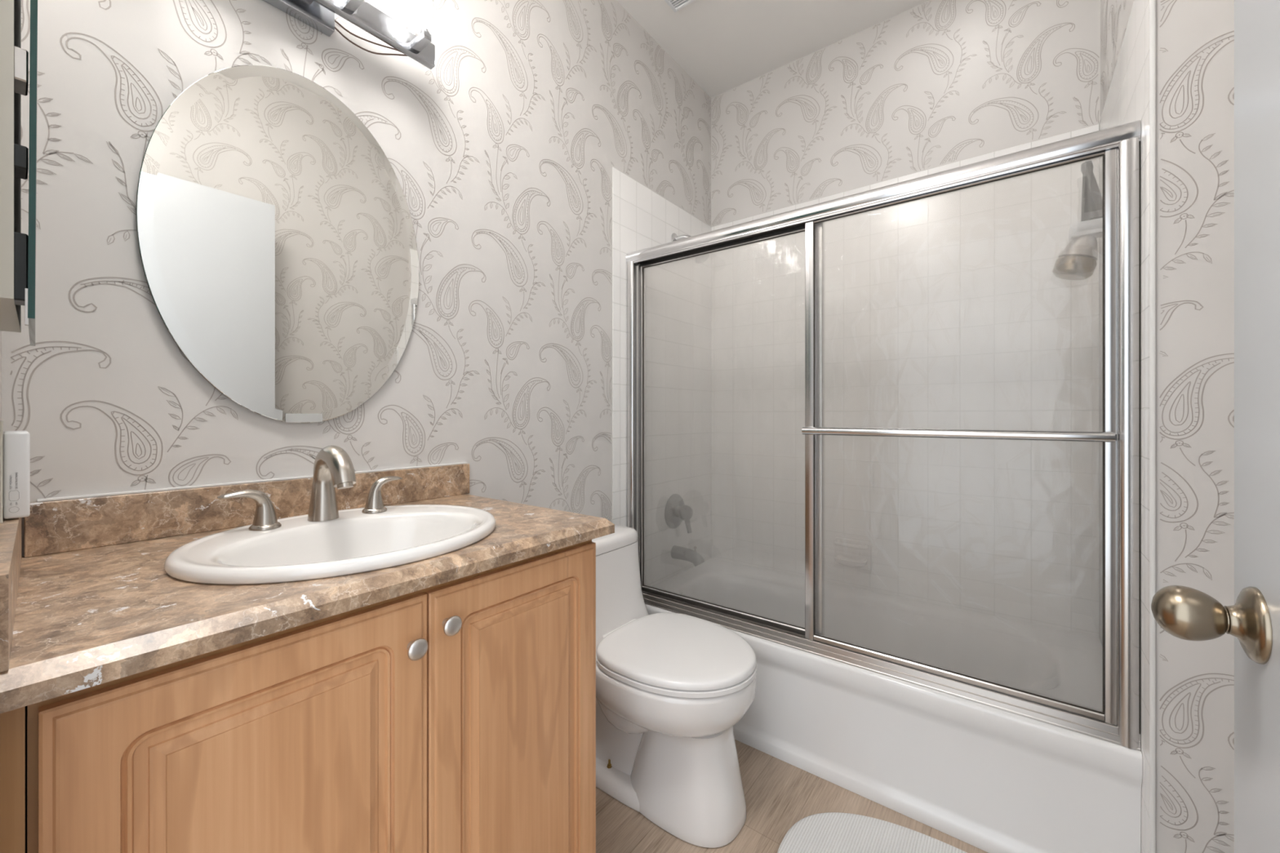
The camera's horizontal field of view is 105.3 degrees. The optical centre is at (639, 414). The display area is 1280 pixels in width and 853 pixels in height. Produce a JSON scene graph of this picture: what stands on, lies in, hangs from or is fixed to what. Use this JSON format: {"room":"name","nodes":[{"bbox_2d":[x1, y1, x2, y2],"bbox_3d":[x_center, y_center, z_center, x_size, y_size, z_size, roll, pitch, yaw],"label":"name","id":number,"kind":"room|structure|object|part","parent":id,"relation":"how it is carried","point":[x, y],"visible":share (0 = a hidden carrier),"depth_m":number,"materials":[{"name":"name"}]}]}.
{"room":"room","nodes":[
{"label":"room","id":0,"kind":"room"},
{"bbox_2d":[0,330,1,420],"bbox_3d":[-0.410,-0.271,0.226,1.653,2.819,0.132,0,0,38],"label":"wall","id":1,"kind":"structure","parent":0,"point":[0,331],"depth_m":0.76,"materials":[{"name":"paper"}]},
{"bbox_2d":[0,420,30,523],"bbox_3d":[-0.900,0.082,0.702,0.140,0.145,0.027,0,0,38],"label":"electrical outlet","id":2,"kind":"object","parent":1,"relation":"attached to","point":[15,446],"visible":1,"depth_m":0.67,"materials":[{"name":"white plastic"}]},
{"bbox_3d":[-0.907,0.082,0.693,0.140,0.145,0.004,0,0,38],"label":"wall plate","id":3,"kind":"part","parent":2,"relation":"part of","materials":[{"name":"white plastic"}]},
{"bbox_2d":[0,0,38,346],"bbox_3d":[-0.800,-0.454,0.627,0.341,0.714,0.037,0,0,39],"label":"medicine cabinet","id":4,"kind":"object","parent":1,"relation":"attached to","point":[17,249],"visible":1,"depth_m":0.53,"materials":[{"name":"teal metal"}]},
{"bbox_3d":[-0.791,-0.458,0.638,0.340,0.707,0.009,0,0,39],"label":"mirror door","id":5,"kind":"part","parent":4,"relation":"part of","materials":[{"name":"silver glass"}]},
{"bbox_2d":[1151,0,1279,852],"bbox_3d":[0.355,0.081,0.202,0.102,2.096,0.762,0,0,38],"label":"door","id":6,"kind":"structure","parent":1,"relation":"in","point":[1185,613],"depth_m":0.45,"materials":[{"name":"white paint"}]},
{"bbox_3d":[0.528,0.192,0.471,0.048,0.050,0.050,0,0,38],"label":"knob","id":7,"kind":"part","parent":6,"relation":"part of","materials":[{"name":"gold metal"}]},
{"bbox_2d":[1,0,711,556],"bbox_3d":[-0.372,-0.271,1.705,0.100,2.819,2.526,0,0,38],"label":"wall","id":8,"kind":"structure","parent":0,"point":[502,153],"depth_m":1.33,"materials":[{"name":"paper"}]},
{"bbox_2d":[24,463,469,557],"bbox_3d":[-0.752,0.188,1.114,0.019,0.087,0.810,0,0,38],"label":"backsplash","id":9,"kind":"structure","parent":8,"relation":"attached to","point":[55,526],"depth_m":0.94,"materials":[{"name":"brown stone"}]},
{"bbox_2d":[36,462,467,502],"bbox_3d":[-0.752,0.143,1.121,0.012,0.004,0.796,0,0,38],"label":"trim","id":10,"kind":"structure","parent":8,"relation":"attached to","point":[460,463],"depth_m":0.97,"materials":[{"name":"white"}]},
{"bbox_2d":[136,65,418,422],"bbox_3d":[-0.762,-0.371,1.107,0.018,0.781,0.533,0,0,37],"label":"oval mirror","id":11,"kind":"object","parent":8,"relation":"attached to","point":[277,241],"visible":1,"depth_m":1.06,"materials":[{"name":"clear glass"}]},
{"bbox_2d":[262,0,435,69],"bbox_3d":[-0.710,-0.967,1.049,0.165,0.157,0.579,0,0,38],"label":"vanity light","id":12,"kind":"object","parent":8,"relation":"attached to","point":[319,15],"visible":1,"depth_m":1.16,"materials":[{"name":"grey metal"}]},
{"bbox_3d":[-0.640,-0.934,1.092,0.066,0.034,0.022,0,0,38],"label":"arm","id":13,"kind":"part","parent":12,"relation":"part of","materials":[{"name":"grey metal"}]},
{"bbox_3d":[-0.545,-0.934,1.215,0.066,0.034,0.022,0,0,38],"label":"arm","id":14,"kind":"part","parent":12,"relation":"part of","materials":[{"name":"grey metal"}]},
{"bbox_3d":[-0.530,-0.996,1.203,0.021,0.058,0.021,0,0,38],"label":"bulb","id":15,"kind":"part","parent":12,"relation":"part of","materials":[{"name":"white glass"}]},
{"bbox_2d":[612,167,711,586],"bbox_3d":[0.135,0.072,2.278,0.003,2.133,0.800,0,0,38],"label":"wall tile","id":16,"kind":"structure","parent":8,"relation":"attached to","point":[677,294],"depth_m":2.25,"materials":[{"name":"white tile"}]},
{"bbox_2d":[664,493,693,533],"bbox_3d":[0.201,0.464,2.283,0.094,0.174,0.164,0,0,38],"label":"shower valve","id":17,"kind":"object","parent":16,"relation":"attached to","point":[676,512],"visible":1,"depth_m":2.27,"materials":[{"name":"silver metal"}]},
{"bbox_3d":[0.217,0.487,2.270,0.052,0.128,0.072,0,0,38],"label":"lever","id":18,"kind":"part","parent":17,"relation":"part of","materials":[{"name":"silver metal"}]},
{"bbox_2d":[671,545,704,566],"bbox_3d":[0.226,0.652,2.263,0.161,0.091,0.062,0,0,38],"label":"tub spout","id":19,"kind":"object","parent":16,"relation":"attached to","point":[680,553],"visible":1,"depth_m":2.25,"materials":[{"name":"silver metal"}]},
{"bbox_2d":[671,233,709,263],"bbox_3d":[0.235,-0.773,2.256,0.182,0.165,0.068,0,0,38],"label":"shower","id":20,"kind":"object","parent":16,"relation":"attached to","point":[699,260],"visible":0.45,"depth_m":2.24,"materials":[{"name":"silver metal"}]},
{"bbox_3d":[0.214,-0.808,2.273,0.128,0.095,0.060,0,0,38],"label":"arm","id":21,"kind":"part","parent":20,"relation":"part of","materials":[{"name":"silver metal"}]},
{"bbox_2d":[616,0,928,97],"bbox_3d":[0.321,-1.705,1.171,1.850,0.050,2.526,0,0,38],"label":"ceiling","id":22,"kind":"structure","parent":0,"point":[722,46],"depth_m":2.13,"materials":[{"name":"white paint"}]},
{"bbox_2d":[664,0,695,12],"bbox_3d":[0.169,-1.672,1.845,0.260,0.016,0.257,0,0,38],"label":"ceiling vent","id":23,"kind":"object","parent":22,"relation":"in","point":[675,5],"visible":1,"depth_m":1.98,"materials":[{"name":"white plastic"}]},
{"bbox_2d":[595,739,987,852],"bbox_3d":[0.132,1.164,0.395,2.500,0.050,3.986,0,0,38],"label":"floor","id":24,"kind":"structure","parent":0,"point":[779,794],"depth_m":1.39,"materials":[{"name":"grey wood"}]},
{"bbox_2d":[0,539,595,852],"bbox_3d":[-0.551,0.702,0.921,0.571,0.874,0.819,0,0,38],"label":"vanity cabinet","id":25,"kind":"object","parent":24,"relation":"on","point":[459,715],"visible":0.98,"depth_m":0.69,"materials":[{"name":"brown wood"}]},
{"bbox_3d":[-0.462,0.655,0.626,0.019,0.738,0.390,0,0,38],"label":"door","id":26,"kind":"part","parent":25,"relation":"part of","materials":[{"name":"brown wood"}]},
{"bbox_2d":[0,463,614,713],"bbox_3d":[-0.543,0.204,0.929,0.576,0.119,0.846,0,0,38],"label":"countertop","id":27,"kind":"structure","parent":25,"relation":"on","point":[91,600],"depth_m":0.69,"materials":[{"name":"brown stone"}]},
{"bbox_2d":[217,445,402,531],"bbox_3d":[-0.620,0.138,0.969,0.163,0.151,0.326,0,0,38],"label":"faucet","id":28,"kind":"object","parent":27,"relation":"on","point":[333,468],"visible":1,"depth_m":0.96,"materials":[{"name":"silver metal"}]},
{"bbox_3d":[-0.719,0.173,0.896,0.039,0.069,0.090,0,0,38],"label":"handle","id":29,"kind":"part","parent":28,"relation":"part of","materials":[{"name":"silver metal"}]},
{"bbox_3d":[-0.610,0.138,0.969,0.148,0.151,0.055,0,0,38],"label":"spout","id":30,"kind":"part","parent":28,"relation":"part of","materials":[{"name":"silver metal"}]},
{"bbox_3d":[-0.571,0.173,1.088,0.039,0.068,0.078,0,0,38],"label":"handle","id":31,"kind":"part","parent":28,"relation":"part of","materials":[{"name":"silver metal"}]},
{"bbox_2d":[164,504,495,584],"bbox_3d":[-0.525,0.286,0.906,0.450,0.149,0.515,0,0,38],"label":"sink","id":32,"kind":"object","parent":27,"relation":"in","point":[354,542],"visible":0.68,"depth_m":0.89,"materials":[{"name":"white ceramic"}]},
{"bbox_3d":[-0.352,0.280,0.785,0.005,0.029,0.790,0,0,38],"label":"rail","id":33,"kind":"part","parent":25,"relation":"part of","materials":[{"name":"brown wood"}]},
{"bbox_3d":[-0.343,0.357,0.746,0.026,0.032,0.032,0,0,38],"label":"knob","id":34,"kind":"part","parent":25,"relation":"part of","materials":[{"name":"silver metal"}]},
{"bbox_3d":[-0.307,0.341,0.791,0.026,0.032,0.032,0,0,38],"label":"knob","id":35,"kind":"part","parent":25,"relation":"part of","materials":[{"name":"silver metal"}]},
{"bbox_3d":[-0.222,0.655,0.937,0.019,0.738,0.390,0,0,38],"label":"door","id":36,"kind":"part","parent":25,"relation":"part of","materials":[{"name":"brown wood"}]},
{"bbox_2d":[591,524,756,848],"bbox_3d":[0.027,0.777,1.546,0.697,0.719,0.432,0,0,38],"label":"toilet","id":37,"kind":"object","parent":24,"relation":"on","point":[672,689],"visible":0.75,"depth_m":1.36,"materials":[{"name":"white ceramic"}]},
{"bbox_3d":[-0.175,0.441,1.702,0.183,0.045,0.386,0,0,38],"label":"tank lid","id":38,"kind":"part","parent":37,"relation":"part of","materials":[{"name":"white ceramic"}]},
{"bbox_3d":[-0.151,0.605,1.683,0.240,0.279,0.392,0,0,38],"label":"tank","id":39,"kind":"part","parent":37,"relation":"part of","materials":[{"name":"white ceramic"}]},
{"bbox_3d":[0.122,0.726,1.472,0.457,0.015,0.424,0,0,38],"label":"seat","id":40,"kind":"part","parent":37,"relation":"part of","materials":[{"name":"white plastic"}]},
{"bbox_3d":[0.115,0.713,1.477,0.470,0.042,0.422,0,0,38],"label":"lid","id":41,"kind":"part","parent":37,"relation":"part of","materials":[{"name":"white plastic"}]},
{"bbox_2d":[777,812,967,852],"bbox_3d":[0.699,1.132,1.055,0.804,0.012,0.502,0,0,38],"label":"bath mat","id":42,"kind":"object","parent":24,"relation":"on","point":[828,832],"visible":1,"depth_m":1.30,"materials":[{"name":"white fabric"}]},
{"bbox_2d":[644,558,1142,852],"bbox_3d":[0.751,0.951,1.842,1.505,0.375,0.730,0,0,38],"label":"bathtub","id":43,"kind":"object","parent":24,"relation":"on","point":[991,780],"visible":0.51,"depth_m":1.45,"materials":[{"name":"white ceramic"}]},
{"bbox_2d":[652,558,1102,711],"bbox_3d":[0.766,0.919,1.861,1.505,0.310,0.682,0,0,38],"label":"basin","id":44,"kind":"object","parent":43,"relation":"in","point":[1061,664],"depth_m":1.89,"materials":[{"name":"white ceramic"}]},
{"bbox_2d":[626,120,1141,751],"bbox_3d":[0.550,0.045,1.581,1.505,1.436,0.104,0,0,38],"label":"shower door","id":45,"kind":"structure","parent":43,"relation":"on","point":[1118,722],"depth_m":1.28,"materials":[{"name":"silver metal"}]},
{"bbox_3d":[0.298,0.052,1.811,0.748,1.362,0.022,0,0,38],"label":"sliding panel","id":46,"kind":"part","parent":45,"relation":"part of","materials":[{"name":"clear glass"}]},
{"bbox_3d":[0.830,0.045,1.368,0.731,1.362,0.022,0,0,38],"label":"sliding panel","id":47,"kind":"part","parent":45,"relation":"part of","materials":[{"name":"clear glass"}]},
{"bbox_2d":[711,0,1100,226],"bbox_3d":[1.101,-0.271,2.101,1.750,2.819,0.100,0,0,38],"label":"wall","id":48,"kind":"structure","parent":0,"point":[931,84],"depth_m":2.03,"materials":[{"name":"paper"}]},
{"bbox_2d":[711,124,1099,637],"bbox_3d":[0.976,-0.077,2.132,1.507,1.833,0.003,0,0,38],"label":"wall tile","id":49,"kind":"structure","parent":48,"relation":"attached to","point":[950,310],"depth_m":1.97,"materials":[{"name":"white tile"}]},
{"bbox_2d":[833,537,871,571],"bbox_3d":[0.916,0.614,2.122,0.150,0.126,0.086,0,0,38],"label":"soap dish","id":50,"kind":"object","parent":49,"relation":"attached to","point":[849,553],"visible":1,"depth_m":2.12,"materials":[{"name":"white ceramic"}]},
{"bbox_2d":[834,555,867,567],"bbox_3d":[0.915,0.639,2.121,0.132,0.029,0.084,0,0,38],"label":"tray","id":51,"kind":"object","parent":50,"relation":"on","point":[852,561],"depth_m":2.11,"materials":[{"name":"white ceramic"}]},
{"bbox_2d":[1100,0,1234,852],"bbox_3d":[1.425,-0.271,1.282,0.238,2.819,0.800,0,0,38],"label":"wall","id":52,"kind":"structure","parent":0,"point":[1195,38],"depth_m":1.00,"materials":[{"name":"paper"}]},
{"bbox_2d":[1099,0,1149,852],"bbox_3d":[1.328,0.072,1.353,0.003,2.133,0.801,0,0,38],"label":"tile","id":53,"kind":"structure","parent":52,"relation":"attached to","point":[1127,100],"depth_m":1.10,"materials":[{"name":"white tile"}]},
{"bbox_2d":[1052,160,1102,279],"bbox_3d":[1.313,-0.573,1.450,0.137,0.345,0.096,0,0,38],"label":"shower","id":54,"kind":"object","parent":53,"relation":"attached to","point":[1077,260],"visible":0.93,"depth_m":1.43,"materials":[{"name":"silver plastic"}]},
{"bbox_2d":[1149,0,1155,852],"bbox_3d":[1.085,0.072,1.034,0.009,2.133,0.008,0,0,38],"label":"trim","id":55,"kind":"structure","parent":52,"relation":"attached to","point":[1152,2],"depth_m":1.03,"materials":[{"name":"white paint"}]}
]}

